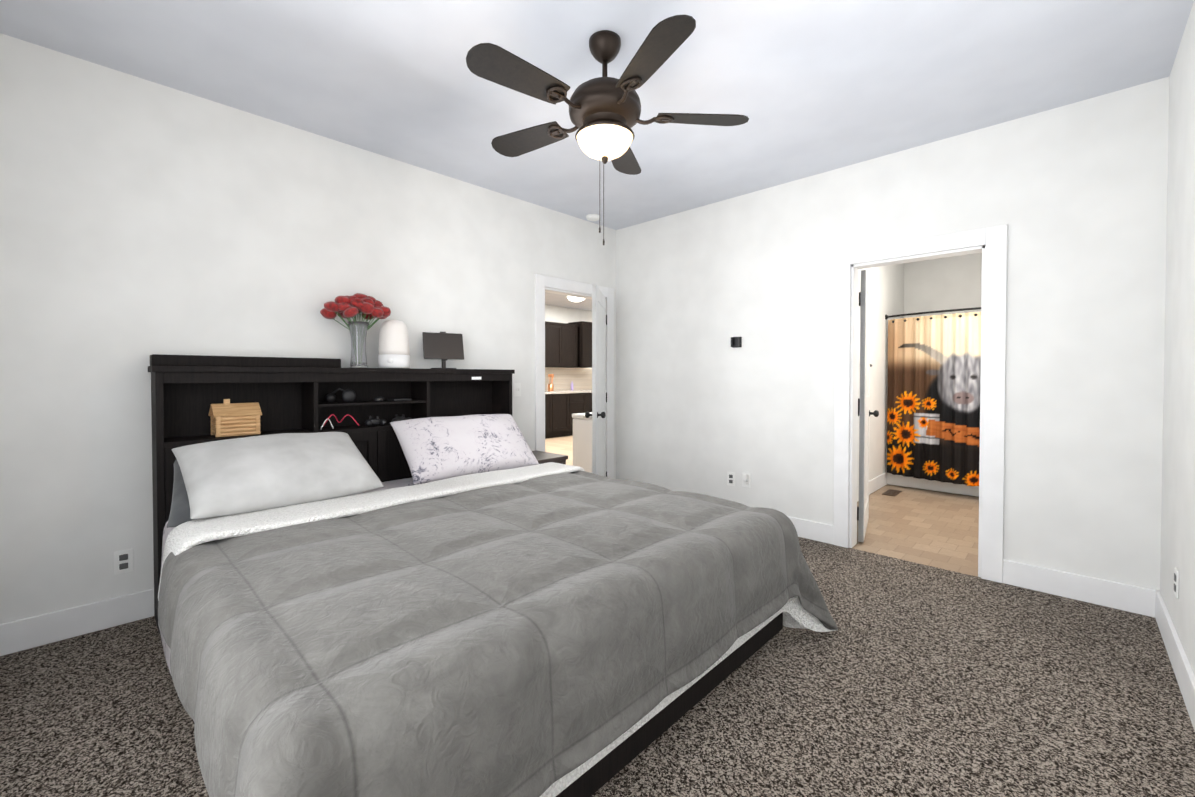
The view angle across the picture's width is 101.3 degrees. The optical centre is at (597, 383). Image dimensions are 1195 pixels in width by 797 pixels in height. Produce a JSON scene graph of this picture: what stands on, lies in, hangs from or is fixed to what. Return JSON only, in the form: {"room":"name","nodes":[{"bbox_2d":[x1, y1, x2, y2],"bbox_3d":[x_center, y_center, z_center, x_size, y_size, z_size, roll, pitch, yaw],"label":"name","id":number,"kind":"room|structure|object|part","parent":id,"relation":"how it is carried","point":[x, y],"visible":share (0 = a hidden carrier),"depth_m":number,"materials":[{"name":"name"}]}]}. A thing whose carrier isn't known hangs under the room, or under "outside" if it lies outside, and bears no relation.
{"room":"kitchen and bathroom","nodes":[
{"label":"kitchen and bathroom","id":0,"kind":"room"},
{"bbox_2d":[0,33,615,623],"bbox_3d":[0.350,-0.219,5.326,0.120,2.740,9.460,1,1,44],"label":"wall","id":1,"kind":"structure","parent":0,"point":[142,221],"depth_m":2.53,"materials":[{"name":"paint"}]},
{"bbox_2d":[0,588,153,655],"bbox_3d":[-1.666,1.116,3.166,0.016,0.140,3.222,1,1,44],"label":"baseboard","id":2,"kind":"structure","parent":1,"relation":"attached to","point":[58,626],"depth_m":2.32,"materials":[{"name":"white wood"}]},
{"bbox_2d":[113,548,133,574],"bbox_3d":[-2.364,0.887,2.445,0.009,0.116,0.072,1,1,44],"label":"outlet","id":3,"kind":"object","parent":1,"relation":"attached to","point":[129,560],"depth_m":2.44,"materials":[{"name":"white plastic"}]},
{"bbox_3d":[-2.362,0.887,2.443,0.003,0.072,0.032,1,1,44],"label":"electrical outlet slots on the left wall","id":4,"kind":"part","parent":3,"relation":"part of","materials":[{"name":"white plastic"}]},
{"bbox_2d":[514,383,520,396],"bbox_3d":[-0.682,0.049,4.172,0.006,0.116,0.072,1,1,44],"label":"light switch","id":5,"kind":"object","parent":1,"relation":"attached to","point":[517,386],"visible":1,"depth_m":4.17,"materials":[{"name":"white plastic"}]},
{"bbox_2d":[535,274,613,478],"bbox_3d":[-0.243,0.096,4.719,0.160,2.130,1.013,1,1,44],"label":"door frame","id":6,"kind":"structure","parent":1,"relation":"attached to","point":[541,281],"depth_m":4.51,"materials":[{"name":"white wood"}]},
{"bbox_2d":[585,284,606,476],"bbox_3d":[0.032,0.153,4.542,0.526,1.998,0.663,1,1,44],"label":"door leaf","id":7,"kind":"structure","parent":1,"relation":"in","point":[599,392],"depth_m":4.35,"materials":[{"name":"white wood"}]},
{"bbox_3d":[-0.019,0.269,4.228,0.160,0.058,0.139,1,1,44],"label":"knob","id":8,"kind":"part","parent":7,"relation":"part of","materials":[{"name":"black metal"}]},
{"bbox_2d":[545,305,591,323],"bbox_3d":[-2.177,-0.283,9.329,0.120,2.740,7.220,1,1,44],"label":"wall","id":9,"kind":"structure","parent":0,"point":[557,314],"depth_m":10.75,"materials":[{"name":"paint"}]},
{"bbox_2d":[545,321,548,366],"bbox_3d":[-1.349,-0.801,9.835,0.350,0.920,0.588,1,1,44],"label":"upper cabinet","id":10,"kind":"object","parent":9,"relation":"attached to","point":[546,322],"depth_m":9.92,"materials":[{"name":"brown wood"}]},
{"bbox_2d":[549,322,564,367],"bbox_3d":[-1.030,-0.806,10.166,0.350,0.920,0.588,1,1,44],"label":"upper cabinet","id":11,"kind":"object","parent":9,"relation":"attached to","point":[556,330],"depth_m":10.12,"materials":[{"name":"brown wood"}]},
{"bbox_2d":[565,323,576,367],"bbox_3d":[-0.710,-0.811,10.496,0.350,0.920,0.588,1,1,44],"label":"upper cabinet","id":12,"kind":"object","parent":9,"relation":"attached to","point":[568,345],"depth_m":10.41,"materials":[{"name":"brown wood"}]},
{"bbox_2d":[569,321,591,367],"bbox_3d":[-0.357,-0.851,10.795,0.440,0.990,0.489,1,1,44],"label":"upper cabinet","id":13,"kind":"object","parent":9,"relation":"attached to","point":[584,329],"depth_m":10.58,"materials":[{"name":"brown wood"}]},
{"bbox_2d":[0,0,1193,310],"bbox_3d":[0.080,-1.643,5.564,8.570,0.100,9.460,1,1,44],"label":"ceiling","id":14,"kind":"structure","parent":0,"point":[808,88],"depth_m":2.40,"materials":[{"name":"paint"}]},
{"bbox_2d":[567,296,584,301],"bbox_3d":[-0.402,-1.607,9.330,0.350,0.090,0.350,1,1,44],"label":"kitchen ceiling light","id":15,"kind":"object","parent":14,"relation":"attached to","point":[575,299],"visible":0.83,"depth_m":9.24,"materials":[{"name":"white glass"}]},
{"bbox_2d":[586,214,598,220],"bbox_3d":[-0.042,-1.560,4.612,0.136,0.035,0.136,1,1,44],"label":"smoke detector","id":16,"kind":"object","parent":14,"relation":"attached to","point":[592,217],"visible":0.98,"depth_m":4.57,"materials":[{"name":"white plastic"}]},
{"bbox_2d":[466,15,748,244],"bbox_3d":[-0.006,-1.079,2.192,1.259,0.919,1.238,1,1,44],"label":"ceiling fan","id":17,"kind":"object","parent":14,"relation":"hanging from","point":[604,112],"visible":1,"depth_m":2.09,"materials":[{"name":"brown metal"}]},
{"bbox_3d":[0.033,-1.066,2.209,0.256,0.090,0.256,1,1,44],"label":"lamp shade","id":18,"kind":"part","parent":17,"relation":"part of","materials":[{"name":"white glass"}]},
{"bbox_2d":[0,435,1194,796],"bbox_3d":[0.122,1.196,5.652,8.570,0.100,9.340,1,1,44],"label":"floor","id":19,"kind":"structure","parent":0,"point":[910,679],"depth_m":1.85,"materials":[{"name":"carpet"}]},
{"bbox_2d":[148,354,837,796],"bbox_3d":[-0.595,0.526,2.388,2.599,1.343,2.367,1,1,44],"label":"bed","id":20,"kind":"object","parent":19,"relation":"on","point":[452,588],"visible":1,"depth_m":1.60,"materials":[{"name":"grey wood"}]},
{"bbox_2d":[167,459,201,527],"bbox_3d":[-1.689,0.477,2.467,0.547,0.301,0.784,1,1,44],"label":"pillow","id":21,"kind":"object","parent":20,"relation":"on","point":[184,476],"depth_m":2.16,"materials":[{"name":"grey fabric"}]},
{"bbox_2d":[209,399,261,437],"bbox_3d":[-1.965,0.179,2.659,0.167,0.196,0.210,1,1,44],"label":"log cabin","id":22,"kind":"object","parent":20,"relation":"on","point":[228,418],"visible":1,"depth_m":2.61,"materials":[{"name":"brown wood"}]},
{"bbox_2d":[172,432,383,518],"bbox_3d":[-1.540,0.412,2.405,0.510,0.310,0.828,1,1,44],"label":"pillow","id":23,"kind":"object","parent":20,"relation":"on","point":[272,473],"depth_m":2.26,"materials":[{"name":"white fabric"}]},
{"bbox_3d":[-1.468,0.543,3.165,0.265,1.285,2.094,1,1,44],"label":"headboard","id":24,"kind":"part","parent":20,"relation":"part of","materials":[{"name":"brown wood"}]},
{"bbox_2d":[325,388,355,401],"bbox_3d":[-1.603,0.071,3.056,0.170,0.090,0.060,0,1,-16],"label":"headphones","id":25,"kind":"object","parent":20,"relation":"on","point":[348,395],"visible":1,"depth_m":3.04,"materials":[{"name":"black plastic"}]},
{"bbox_2d":[320,293,390,367],"bbox_3d":[-1.520,-0.336,3.105,0.255,0.473,0.405,1,1,44],"label":"vase","id":26,"kind":"object","parent":20,"relation":"on","point":[370,308],"visible":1,"depth_m":3.06,"materials":[{"name":"clear glass"}]},
{"bbox_3d":[-1.516,-0.245,3.109,0.128,0.290,0.128,1,1,44],"label":"glass","id":27,"kind":"part","parent":26,"relation":"part of","materials":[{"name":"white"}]},
{"bbox_2d":[365,416,386,425],"bbox_3d":[-1.428,0.237,3.143,0.091,0.063,0.130,1,1,44],"label":"game controller","id":28,"kind":"object","parent":20,"relation":"on","point":[370,421],"depth_m":3.14,"materials":[{"name":"black plastic"}]},
{"bbox_2d":[373,397,411,401],"bbox_3d":[-1.374,0.099,3.261,0.120,0.028,0.232,1,1,44],"label":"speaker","id":29,"kind":"object","parent":20,"relation":"on","point":[377,399],"visible":0.98,"depth_m":3.23},
{"bbox_2d":[378,320,409,367],"bbox_3d":[-1.356,-0.263,3.267,0.197,0.322,0.197,1,1,44],"label":"humidifier","id":30,"kind":"object","parent":20,"relation":"on","point":[394,350],"visible":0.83,"depth_m":3.19,"materials":[{"name":"white plastic"}]},
{"bbox_2d":[392,414,410,421],"bbox_3d":[-1.309,0.235,3.265,0.091,0.063,0.130,1,1,44],"label":"game controller","id":31,"kind":"object","parent":20,"relation":"on","point":[397,418],"depth_m":3.26,"materials":[{"name":"black plastic"}]},
{"bbox_2d":[422,332,463,368],"bbox_3d":[-1.106,-0.241,3.519,0.151,0.270,0.286,1,1,44],"label":"tablet","id":32,"kind":"object","parent":20,"relation":"on","point":[443,346],"visible":0.98,"depth_m":3.51,"materials":[{"name":"black"}]},
{"bbox_3d":[-0.604,1.049,2.334,2.163,0.300,2.039,1,1,44],"label":"frame","id":33,"kind":"part","parent":20,"relation":"part of","materials":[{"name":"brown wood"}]},
{"bbox_2d":[532,450,567,463],"bbox_3d":[-0.503,0.879,4.017,0.438,0.585,0.357,1,1,44],"label":"nightstand","id":34,"kind":"object","parent":19,"relation":"on","point":[542,457],"visible":0.21,"depth_m":3.96,"materials":[{"name":"brown wood"}]},
{"bbox_2d":[545,395,556,438],"bbox_3d":[-1.244,0.640,9.773,0.620,0.880,0.515,1,1,44],"label":"base cabinet","id":35,"kind":"object","parent":19,"relation":"on","point":[550,400],"depth_m":9.67,"materials":[{"name":"wood"}]},
{"bbox_2d":[557,391,568,436],"bbox_3d":[-0.976,0.636,10.050,0.620,0.880,0.515,1,1,44],"label":"base cabinet","id":36,"kind":"object","parent":19,"relation":"on","point":[564,402],"depth_m":9.92,"materials":[{"name":"wood"}]},
{"bbox_2d":[545,391,560,394],"bbox_3d":[-0.770,0.173,10.248,0.630,0.040,3.708,1,1,44],"label":"countertop","id":37,"kind":"structure","parent":36,"relation":"on","point":[546,392],"depth_m":9.75,"materials":[{"name":"white stone"}]},
{"bbox_2d":[548,374,553,390],"bbox_3d":[-0.958,-0.027,10.173,0.140,0.359,0.143,1,1,44],"label":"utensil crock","id":38,"kind":"object","parent":37,"relation":"on","point":[551,387],"visible":0.98,"depth_m":10.13,"materials":[{"name":"orange metal"}]},
{"bbox_2d":[569,391,588,435],"bbox_3d":[-0.640,0.630,10.396,0.620,0.880,0.580,1,1,44],"label":"base cabinet","id":39,"kind":"object","parent":19,"relation":"on","point":[578,400],"depth_m":10.18,"materials":[{"name":"wood"}]},
{"bbox_2d":[572,412,591,472],"bbox_3d":[0.124,0.746,5.662,0.621,0.800,0.608,1,1,44],"label":"kitchen island","id":40,"kind":"object","parent":19,"relation":"on","point":[582,440],"visible":0.29,"depth_m":5.55,"materials":[{"name":"white"}]},
{"bbox_2d":[589,391,591,411],"bbox_3d":[-0.305,0.625,10.743,0.620,0.880,0.515,1,1,44],"label":"base cabinet","id":41,"kind":"object","parent":19,"relation":"on","point":[590,392],"depth_m":10.47,"materials":[{"name":"wood"}]},
{"bbox_2d":[882,489,901,495],"bbox_3d":[3.118,1.152,5.188,0.120,0.010,0.300,1,1,44],"label":"floor vent","id":42,"kind":"object","parent":19,"relation":"in","point":[890,492],"visible":0.96,"depth_m":5.17,"materials":[{"name":"brown"}]},
{"bbox_2d":[886,445,978,496],"bbox_3d":[4.105,0.921,5.327,1.536,0.460,0.778,1,1,44],"label":"bathtub","id":43,"kind":"object","parent":19,"relation":"on","point":[917,483],"visible":0.15,"depth_m":5.28,"materials":[{"name":"white"}]},
{"bbox_2d":[857,263,903,486],"bbox_3d":[2.723,-0.215,5.075,0.120,2.740,3.280,1,1,44],"label":"wall","id":44,"kind":"structure","parent":0,"point":[887,289],"depth_m":5.38,"materials":[{"name":"paint"}]},
{"bbox_2d":[857,472,886,501],"bbox_3d":[2.852,1.088,4.888,0.354,0.140,3.160,1,1,44],"label":"baseboard","id":45,"kind":"structure","parent":44,"relation":"attached to","point":[877,482],"depth_m":5.28,"materials":[{"name":"white wood"}]},
{"bbox_2d":[885,307,980,319],"bbox_3d":[3.750,-0.743,4.934,1.538,0.060,0.210,1,1,44],"label":"curtain rod","id":46,"kind":"object","parent":44,"relation":"attached to","point":[928,312],"visible":0.56,"depth_m":5.09,"materials":[{"name":"black metal"}]},
{"bbox_2d":[887,312,980,485],"bbox_3d":[3.728,0.152,4.926,1.486,1.720,0.200,1,1,44],"label":"shower curtain","id":47,"kind":"object","parent":46,"relation":"hanging from","point":[933,399],"visible":0.62,"depth_m":5.09,"materials":[{"name":"multicoloured fabric"}]},
{"bbox_2d":[616,77,1168,590],"bbox_3d":[1.616,-0.194,3.780,3.850,2.740,0.120,1,1,44],"label":"wall","id":48,"kind":"structure","parent":0,"point":[1074,197],"depth_m":2.99,"materials":[{"name":"paint"}]},
{"bbox_2d":[727,472,734,485],"bbox_3d":[1.137,0.809,4.171,0.072,0.116,0.006,1,1,44],"label":"outlet","id":49,"kind":"object","parent":48,"relation":"attached to","point":[733,478],"visible":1,"depth_m":4.17,"materials":[{"name":"white plastic"}]},
{"bbox_2d":[731,337,741,347],"bbox_3d":[1.158,-0.349,4.102,0.080,0.090,0.050,1,1,44],"label":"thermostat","id":50,"kind":"object","parent":48,"relation":"attached to","point":[736,342],"visible":1,"depth_m":4.10,"materials":[{"name":"black plastic"}]},
{"bbox_2d":[742,473,750,487],"bbox_3d":[1.238,0.801,4.074,0.072,0.116,0.006,1,1,44],"label":"outlet","id":51,"kind":"object","parent":48,"relation":"attached to","point":[749,481],"visible":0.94,"depth_m":4.06,"materials":[{"name":"white plastic"}]},
{"bbox_2d":[742,473,747,480],"bbox_3d":[1.224,0.774,4.059,0.040,0.055,0.034,1,1,44],"label":"plug","id":52,"kind":"object","parent":51,"relation":"attached to","point":[744,477],"visible":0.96,"depth_m":4.04,"materials":[{"name":"white plastic"}]},
{"bbox_2d":[787,516,833,543],"bbox_3d":[0.955,1.097,4.337,2.154,0.140,0.030,1,1,44],"label":"baseboard","id":53,"kind":"structure","parent":48,"relation":"attached to","point":[817,531],"depth_m":3.69,"materials":[{"name":"white wood"}]},
{"bbox_2d":[857,270,878,541],"bbox_3d":[2.107,0.163,3.920,0.246,1.998,0.717,1,1,44],"label":"door leaf","id":54,"kind":"structure","parent":48,"relation":"in","point":[864,413],"depth_m":3.61,"materials":[{"name":"white wood"}]},
{"bbox_3d":[2.282,0.250,4.151,0.178,0.058,0.087,1,1,44],"label":"knob","id":55,"kind":"part","parent":54,"relation":"part of","materials":[{"name":"black metal"}]},
{"bbox_2d":[833,224,1006,582],"bbox_3d":[2.125,0.118,3.293,0.957,2.130,0.160,1,1,44],"label":"door frame","id":56,"kind":"structure","parent":48,"relation":"attached to","point":[993,242],"depth_m":3.04,"materials":[{"name":"white wood"}]},
{"bbox_2d":[1003,559,1151,615],"bbox_3d":[2.629,1.123,2.726,0.579,0.140,0.016,1,1,44],"label":"baseboard","id":57,"kind":"structure","parent":48,"relation":"attached to","point":[1125,597],"depth_m":2.70,"materials":[{"name":"white wood"}]},
{"bbox_2d":[904,252,981,317],"bbox_3d":[4.573,-0.222,5.483,1.970,2.740,0.120,1,1,44],"label":"wall","id":58,"kind":"structure","parent":0,"point":[948,283],"depth_m":5.83,"materials":[{"name":"paint"}]},
{"bbox_2d":[1160,0,1194,675],"bbox_3d":[1.371,-0.148,0.845,0.120,2.740,4.440,1,1,44],"label":"wall","id":59,"kind":"structure","parent":0,"point":[1178,511],"depth_m":2.11,"materials":[{"name":"paint"}]},
{"bbox_2d":[1148,589,1194,730],"bbox_3d":[1.364,1.151,0.956,0.016,0.140,4.320,1,1,44],"label":"baseboard","id":60,"kind":"structure","parent":59,"relation":"attached to","point":[1185,677],"depth_m":2.03,"materials":[{"name":"white wood"}]},
{"bbox_2d":[1174,567,1178,598],"bbox_3d":[2.479,0.853,2.099,0.009,0.116,0.072,1,1,44],"label":"outlet","id":61,"kind":"object","parent":59,"relation":"attached to","point":[1176,583],"depth_m":2.08,"materials":[{"name":"white plastic"}]},
{"bbox_3d":[2.477,0.853,2.102,0.003,0.072,0.032,1,1,44],"label":"electrical outlet slots on the right wall","id":62,"kind":"part","parent":61,"relation":"part of","materials":[{"name":"grey plastic"}]},
{"bbox_3d":[-1.597,0.236,2.896,0.025,0.064,0.076,1,1,44],"label":"cable","id":63,"kind":"object","parent":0,"visible":0},
{"bbox_2d":[320,414,359,427],"bbox_3d":[-1.567,0.221,2.978,0.076,0.083,0.216,1,1,44],"label":"cable","id":64,"kind":"object","parent":63,"relation":"on","point":[341,420],"visible":0.88,"depth_m":3.00,"materials":[{"name":"red plastic"}]}
]}

